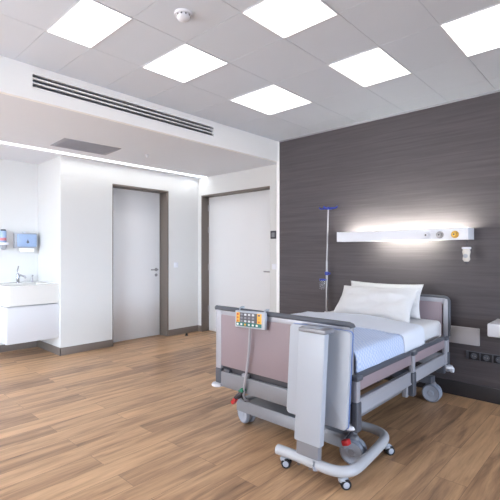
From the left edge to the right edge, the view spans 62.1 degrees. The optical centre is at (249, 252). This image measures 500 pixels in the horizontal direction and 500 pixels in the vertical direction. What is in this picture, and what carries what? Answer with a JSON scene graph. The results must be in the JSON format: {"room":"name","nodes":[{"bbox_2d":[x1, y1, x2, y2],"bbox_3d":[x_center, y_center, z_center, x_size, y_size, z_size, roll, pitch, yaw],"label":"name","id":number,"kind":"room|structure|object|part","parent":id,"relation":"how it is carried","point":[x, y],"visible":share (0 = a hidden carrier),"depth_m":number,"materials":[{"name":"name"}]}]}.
{"room":"hospital room","nodes":[
{"label":"hospital room","id":0,"kind":"room"},
{"bbox_2d":[0,159,37,344],"bbox_3d":[-4.591,0.044,3.991,0.100,2.512,4.800,0,0,43],"label":"wall","id":1,"kind":"structure","parent":0,"point":[18,180],"depth_m":5.54,"materials":[{"name":"white paint"}]},
{"bbox_2d":[0,229,8,249],"bbox_3d":[-3.184,-0.162,5.349,0.115,0.266,0.106,0,0,43],"label":"soap dispenser","id":2,"kind":"object","parent":1,"relation":"attached to","point":[3,233],"visible":1,"depth_m":5.32,"materials":[{"name":"white plastic"}]},
{"bbox_2d":[0,231,6,241],"bbox_3d":[-3.182,-0.200,5.347,0.077,0.150,0.077,0,0,43],"label":"bottle","id":3,"kind":"object","parent":2,"relation":"on","point":[3,234],"depth_m":5.32,"materials":[{"name":"white plastic"}]},
{"bbox_2d":[13,232,36,251],"bbox_3d":[-3.000,-0.138,5.542,0.121,0.275,0.270,0,0,43],"label":"paper towel dispenser","id":4,"kind":"object","parent":1,"relation":"attached to","point":[25,242],"visible":1,"depth_m":5.50,"materials":[{"name":"blue plastic"}]},
{"bbox_2d":[18,248,33,251],"bbox_3d":[-2.993,-0.028,5.550,0.060,0.056,0.180,0,0,43],"label":"paper towel","id":5,"kind":"object","parent":4,"relation":"hanging from","point":[19,249],"depth_m":5.52,"materials":[{"name":"white paper"}]},
{"bbox_2d":[38,156,197,347],"bbox_3d":[-1.892,0.044,6.354,0.840,2.512,2.337,0,0,43],"label":"wall","id":6,"kind":"structure","parent":0,"point":[75,195],"depth_m":5.56,"materials":[{"name":"white paint"}]},
{"bbox_2d":[0,303,58,344],"bbox_3d":[-2.874,0.862,5.256,0.695,0.433,0.601,0,0,43],"label":"vanity cabinet","id":7,"kind":"object","parent":6,"relation":"attached to","point":[27,323],"visible":0.95,"depth_m":4.98,"materials":[{"name":"white paint"}]},
{"bbox_2d":[0,281,58,306],"bbox_3d":[-2.873,0.517,5.255,0.697,0.238,0.601,0,0,43],"label":"washbasin","id":8,"kind":"object","parent":7,"relation":"in","point":[12,294],"visible":1,"depth_m":5.01,"materials":[{"name":"white ceramic"}]},
{"bbox_2d":[16,266,25,282],"bbox_3d":[-2.981,0.288,5.416,0.183,0.221,0.052,0,0,20],"label":"faucet","id":9,"kind":"object","parent":8,"relation":"on","point":[18,275],"visible":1,"depth_m":5.42,"materials":[{"name":"silver metal"}]},
{"bbox_2d":[0,325,197,355],"bbox_3d":[-3.518,1.252,4.520,0.753,0.097,7.037,0,0,43],"label":"baseboard","id":10,"kind":"structure","parent":6,"relation":"attached to","point":[108,343],"depth_m":5.52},
{"bbox_2d":[0,93,275,178],"bbox_3d":[-2.818,-1.272,3.870,2.763,0.120,7.037,0,0,43],"label":"ceiling","id":11,"kind":"structure","parent":6,"relation":"attached to","point":[28,129],"depth_m":4.71,"materials":[{"name":"paint"}]},
{"bbox_2d":[50,138,120,154],"bbox_3d":[-1.877,-1.208,4.776,0.450,0.008,0.675,0,0,43],"label":"air vent","id":12,"kind":"object","parent":11,"relation":"in","point":[72,144],"visible":1,"depth_m":4.73,"materials":[{"name":"grey metal"}]},
{"bbox_2d":[112,184,168,342],"bbox_3d":[-1.667,0.176,6.152,0.244,2.247,0.939,0,0,43],"label":"door","id":13,"kind":"structure","parent":6,"relation":"in","point":[140,216],"depth_m":6.24,"materials":[{"name":"laminate"}]},
{"bbox_2d":[198,164,275,325],"bbox_3d":[0.011,-0.056,6.250,2.090,2.712,0.300,0,0,43],"label":"wall","id":14,"kind":"structure","parent":0,"point":[264,176],"depth_m":6.10,"materials":[{"name":"white paint"}]},
{"bbox_2d":[201,186,269,331],"bbox_3d":[-0.192,0.186,6.367,1.465,2.227,0.204,0,0,43],"label":"door","id":15,"kind":"structure","parent":14,"relation":"in","point":[235,225],"depth_m":6.46,"materials":[{"name":"laminate"}]},
{"bbox_2d":[270,231,275,238],"bbox_3d":[0.323,-0.241,5.744,0.100,0.112,0.017,0,0,43],"label":"panel","id":16,"kind":"object","parent":14,"relation":"attached to","point":[272,233],"visible":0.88,"depth_m":5.74,"materials":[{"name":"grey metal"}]},
{"bbox_2d":[0,330,499,499],"bbox_3d":[1.002,1.350,0.366,13.430,0.100,7.500,0,0,43],"label":"floor","id":17,"kind":"structure","parent":0,"point":[144,418],"depth_m":2.90,"materials":[{"name":"brown wood"}]},
{"bbox_2d":[212,294,454,463],"bbox_3d":[0.773,0.845,3.479,1.264,0.910,1.881,0,0,43],"label":"hospital bed","id":18,"kind":"object","parent":17,"relation":"on","point":[266,387],"visible":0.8,"depth_m":2.95,"materials":[{"name":"silver metal"}]},
{"bbox_3d":[-0.232,0.669,3.217,0.058,0.452,0.040,0,0,43],"label":"post","id":19,"kind":"part","parent":18,"relation":"part of","materials":[{"name":"silver metal"}]},
{"bbox_3d":[-0.080,1.038,3.022,0.085,0.081,0.036,0,0,43],"label":"pedal arm","id":20,"kind":"part","parent":18,"relation":"part of","materials":[{"name":"grey metal"}]},
{"bbox_2d":[235,306,269,401],"bbox_3d":[0.026,0.748,2.952,0.294,0.708,0.106,0,0,43],"label":"handset","id":21,"kind":"object","parent":18,"relation":"hanging from","point":[245,319],"visible":1,"depth_m":2.93,"materials":[{"name":"grey plastic"}]},
{"bbox_3d":[-0.026,0.813,2.991,0.056,0.578,0.139,0,0,-8],"label":"cord","id":22,"kind":"part","parent":21,"relation":"part of","materials":[{"name":"grey plastic"}]},
{"bbox_3d":[0.175,0.672,2.840,1.056,0.391,0.032,0,0,43],"label":"panel","id":23,"kind":"part","parent":18,"relation":"part of","materials":[{"name":"laminate"}]},
{"bbox_3d":[0.175,0.463,2.840,1.108,0.055,0.024,0,0,43],"label":"footboard","id":24,"kind":"part","parent":18,"relation":"part of","materials":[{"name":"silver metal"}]},
{"bbox_3d":[0.178,0.434,2.837,1.199,0.044,0.037,0,0,43],"label":"rail","id":25,"kind":"part","parent":18,"relation":"part of","materials":[{"name":"grey plastic"}]},
{"bbox_3d":[0.582,0.669,2.462,0.058,0.452,0.040,0,0,43],"label":"post","id":26,"kind":"part","parent":18,"relation":"part of","materials":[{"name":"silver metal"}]},
{"bbox_3d":[0.623,0.850,2.431,0.034,0.220,0.044,0,0,43],"label":"rail post","id":27,"kind":"part","parent":18,"relation":"part of","materials":[{"name":"silver metal"}]},
{"bbox_2d":[330,311,440,373],"bbox_3d":[0.767,0.694,3.477,1.078,0.168,1.660,0,0,43],"label":"mattress","id":28,"kind":"object","parent":18,"relation":"on","point":[432,328],"visible":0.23,"depth_m":3.57,"materials":[{"name":"white fabric"}]},
{"bbox_2d":[292,311,424,373],"bbox_3d":[0.597,0.638,3.290,1.199,0.186,1.126,0,0,43],"label":"blanket","id":29,"kind":"object","parent":28,"relation":"on","point":[377,340],"visible":0.42,"depth_m":3.00,"materials":[{"name":"fabric"}]},
{"bbox_2d":[333,285,419,322],"bbox_3d":[1.148,0.468,3.845,0.760,0.283,0.278,0,0,42],"label":"pillow","id":30,"kind":"object","parent":28,"relation":"on","point":[396,304],"visible":0.91,"depth_m":3.74,"materials":[{"name":"white fabric"}]},
{"bbox_2d":[351,281,423,319],"bbox_3d":[1.287,0.449,4.009,0.151,0.312,0.752,0,0,-45],"label":"pillow","id":31,"kind":"object","parent":28,"relation":"on","point":[415,313],"visible":0.26,"depth_m":3.83,"materials":[{"name":"white fabric"}]},
{"bbox_3d":[0.902,0.785,2.744,0.022,0.070,0.770,0,0,43],"label":"rail panel","id":32,"kind":"part","parent":18,"relation":"part of","materials":[{"name":"plastic"}]},
{"bbox_3d":[1.155,0.735,3.015,0.032,0.034,1.570,0,0,43],"label":"rail","id":33,"kind":"part","parent":18,"relation":"part of","materials":[{"name":"grey plastic"}]},
{"bbox_3d":[1.187,0.850,3.039,0.034,0.220,0.044,0,0,43],"label":"rail post","id":34,"kind":"part","parent":18,"relation":"part of","materials":[{"name":"silver metal"}]},
{"bbox_3d":[1.437,0.785,3.319,0.022,0.070,0.680,0,0,43],"label":"rail panel","id":35,"kind":"part","parent":18,"relation":"part of","materials":[{"name":"laminate"}]},
{"bbox_3d":[1.454,0.659,4.013,0.778,0.418,0.032,0,0,43],"label":"panel","id":36,"kind":"part","parent":18,"relation":"part of","materials":[{"name":"plastic"}]},
{"bbox_3d":[1.454,0.435,4.013,0.830,0.055,0.024,0,0,43],"label":"headboard","id":37,"kind":"part","parent":18,"relation":"part of","materials":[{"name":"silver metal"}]},
{"bbox_3d":[1.454,0.570,4.013,0.916,0.360,0.037,0,0,43],"label":"rail","id":38,"kind":"part","parent":18,"relation":"part of","materials":[{"name":"grey plastic"}]},
{"bbox_3d":[1.671,0.850,3.559,0.034,0.220,0.044,0,0,43],"label":"rail post","id":39,"kind":"part","parent":18,"relation":"part of","materials":[{"name":"silver metal"}]},
{"bbox_3d":[1.762,0.655,3.727,0.042,0.479,0.040,0,0,43],"label":"post","id":40,"kind":"part","parent":18,"relation":"part of","materials":[{"name":"silver metal"}]},
{"bbox_2d":[275,323,394,489],"bbox_3d":[0.571,0.866,2.628,0.519,0.869,0.748,0,0,43],"label":"table","id":41,"kind":"object","parent":17,"relation":"on","point":[320,358],"visible":0.9,"depth_m":2.38,"materials":[{"name":"grey paint"}]},
{"bbox_2d":[0,0,499,141],"bbox_3d":[1.857,-1.435,-0.735,10.277,0.100,6.650,0,0,43],"label":"ceiling","id":42,"kind":"structure","parent":0,"point":[409,31],"depth_m":2.94,"materials":[{"name":"tile"}]},
{"bbox_2d":[46,0,132,47],"bbox_3d":[-0.985,-1.384,2.522,0.523,0.010,0.294,0,0,43],"label":"recessed light","id":43,"kind":"object","parent":42,"relation":"in","point":[87,23],"visible":1,"depth_m":2.50,"materials":[{"name":"white plastic"}]},
{"bbox_2d":[174,8,191,21],"bbox_3d":[-0.386,-1.363,2.406,0.104,0.043,0.104,0,0,43],"label":"smoke detector","id":44,"kind":"object","parent":42,"relation":"attached to","point":[182,14],"visible":1,"depth_m":2.38,"materials":[{"name":"white plastic"}]},
{"bbox_2d":[142,43,228,82],"bbox_3d":[-0.483,-1.384,3.064,0.523,0.010,0.397,0,0,43],"label":"recessed light","id":45,"kind":"object","parent":42,"relation":"in","point":[186,62],"visible":1,"depth_m":3.04,"materials":[{"name":"white plastic"}]},
{"bbox_2d":[230,84,312,114],"bbox_3d":[0.196,-1.384,3.795,0.523,0.010,0.560,0,0,43],"label":"recessed light","id":46,"kind":"object","parent":42,"relation":"in","point":[271,99],"visible":1,"depth_m":3.78,"materials":[{"name":"white plastic"}]},
{"bbox_2d":[241,0,338,38],"bbox_3d":[0.232,-1.384,2.400,0.403,0.010,0.397,0,0,43],"label":"recessed light","id":47,"kind":"object","parent":42,"relation":"in","point":[284,18],"visible":1,"depth_m":2.41,"materials":[{"name":"white plastic"}]},
{"bbox_2d":[328,46,411,86],"bbox_3d":[0.910,-1.384,3.131,0.403,0.010,0.560,0,0,43],"label":"recessed light","id":48,"kind":"object","parent":42,"relation":"in","point":[373,66],"visible":1,"depth_m":3.10,"materials":[{"name":"white plastic"}]},
{"bbox_2d":[440,3,499,56],"bbox_3d":[1.484,-1.384,2.599,0.382,0.010,0.560,0,0,43],"label":"recessed light","id":49,"kind":"object","parent":42,"relation":"in","point":[477,32],"visible":1,"depth_m":2.58,"materials":[{"name":"white plastic"}]},
{"bbox_2d":[279,92,499,388],"bbox_3d":[4.259,-0.043,1.836,10.258,2.685,0.387,0,0,43],"label":"wall","id":50,"kind":"structure","parent":0,"point":[437,167],"depth_m":4.09,"materials":[{"name":"grey wood"}]},
{"bbox_2d":[0,56,277,161],"bbox_3d":[-1.916,-1.309,2.782,0.040,0.352,6.670,0,0,43],"label":"wall","id":51,"kind":"structure","parent":50,"relation":"attached to","point":[15,76],"depth_m":3.62,"materials":[{"name":"white paint"}]},
{"bbox_2d":[32,74,213,136],"bbox_3d":[-1.013,-1.272,3.752,0.043,0.104,1.815,0,0,43],"label":"air vent","id":52,"kind":"object","parent":51,"relation":"in","point":[37,83],"visible":0.98,"depth_m":3.58,"materials":[{"name":"grey metal"}]},
{"bbox_2d":[276,142,278,312],"bbox_3d":[0.482,-0.043,5.341,0.047,2.685,0.391,0,0,43],"label":"trim","id":53,"kind":"structure","parent":50,"relation":"attached to","point":[277,163],"depth_m":5.20,"materials":[{"name":"white paint"}]},
{"bbox_2d":[319,206,337,311],"bbox_3d":[0.867,0.127,4.587,0.209,1.266,0.154,0,0,9],"label":"pole","id":54,"kind":"object","parent":50,"relation":"attached to","point":[327,273],"visible":0.73,"depth_m":4.60,"materials":[{"name":"silver metal"}]},
{"bbox_2d":[319,279,326,289],"bbox_3d":[0.808,0.355,4.605,0.075,0.120,0.070,0,0,43],"label":"bottle","id":55,"kind":"object","parent":54,"relation":"attached to","point":[322,281],"visible":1,"depth_m":4.58,"materials":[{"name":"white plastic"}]},
{"bbox_2d":[279,90,499,141],"bbox_3d":[4.123,-1.378,1.690,10.258,0.014,0.012,0,0,43],"label":"trim","id":56,"kind":"structure","parent":50,"relation":"attached to","point":[496,90],"depth_m":4.13,"materials":[{"name":"grey metal"}]},
{"bbox_2d":[337,227,473,241],"bbox_3d":[1.444,-0.162,4.038,1.282,0.102,0.217,0,0,43],"label":"light","id":57,"kind":"object","parent":50,"relation":"attached to","point":[467,233],"visible":1,"depth_m":3.90,"materials":[{"name":"white plastic"}]},
{"bbox_2d":[423,232,429,238],"bbox_3d":[1.601,-0.155,3.770,0.064,0.064,0.038,0,0,43],"label":"outlet","id":58,"kind":"object","parent":57,"relation":"attached to","point":[426,235],"depth_m":3.76,"materials":[{"name":"white plastic"}]},
{"bbox_2d":[436,231,443,237],"bbox_3d":[1.685,-0.155,3.692,0.064,0.064,0.038,0,0,43],"label":"outlet","id":59,"kind":"object","parent":57,"relation":"attached to","point":[439,234],"depth_m":3.69,"materials":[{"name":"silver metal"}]},
{"bbox_2d":[451,231,458,237],"bbox_3d":[1.777,-0.155,3.607,0.064,0.064,0.038,0,0,43],"label":"outlet","id":60,"kind":"object","parent":57,"relation":"attached to","point":[454,234],"depth_m":3.60,"materials":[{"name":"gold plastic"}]},
{"bbox_2d":[462,240,470,263],"bbox_3d":[1.858,0.000,3.562,0.072,0.205,0.067,0,0,43],"label":"bottle","id":61,"kind":"object","parent":57,"relation":"hanging from","point":[466,251],"visible":1,"depth_m":3.54,"materials":[{"name":"white plastic"}]},
{"bbox_2d":[384,376,499,404],"bbox_3d":[4.123,1.236,1.688,10.255,0.128,0.015,0,0,43],"label":"baseboard","id":62,"kind":"structure","parent":50,"relation":"attached to","point":[477,392],"depth_m":3.70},
{"bbox_2d":[449,326,479,345],"bbox_3d":[1.917,0.749,3.734,0.272,0.153,0.020,0,0,43],"label":"wall plate","id":63,"kind":"object","parent":50,"relation":"attached to","point":[462,335],"visible":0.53,"depth_m":3.71,"materials":[{"name":"grey"}]},
{"bbox_2d":[466,350,499,363],"bbox_3d":[2.086,0.917,3.577,0.412,0.075,0.019,0,0,43],"label":"strip","id":64,"kind":"object","parent":50,"relation":"attached to","point":[485,357],"visible":1,"depth_m":3.62,"materials":[{"name":"grey plastic"}]},
{"bbox_2d":[469,352,478,359],"bbox_3d":[1.980,0.917,3.668,0.086,0.065,0.008,0,0,43],"label":"socket","id":65,"kind":"object","parent":64,"relation":"attached to","point":[472,355],"depth_m":3.66,"materials":[{"name":"black plastic"}]},
{"bbox_2d":[481,353,491,361],"bbox_3d":[2.052,0.917,3.601,0.086,0.065,0.008,0,0,43],"label":"socket","id":66,"kind":"object","parent":64,"relation":"attached to","point":[485,357],"depth_m":3.60,"materials":[{"name":"black plastic"}]},
{"bbox_2d":[494,355,499,363],"bbox_3d":[2.124,0.917,3.535,0.086,0.065,0.008,0,0,43],"label":"socket","id":67,"kind":"object","parent":64,"relation":"attached to","point":[496,357],"depth_m":3.55,"materials":[{"name":"black plastic"}]},
{"bbox_2d":[487,319,499,337],"bbox_3d":[2.234,0.654,3.227,0.618,0.171,0.330,0,0,43],"label":"shelf","id":68,"kind":"object","parent":50,"relation":"attached to","point":[493,328],"visible":1,"depth_m":3.29,"materials":[{"name":"white plastic"}]}
]}

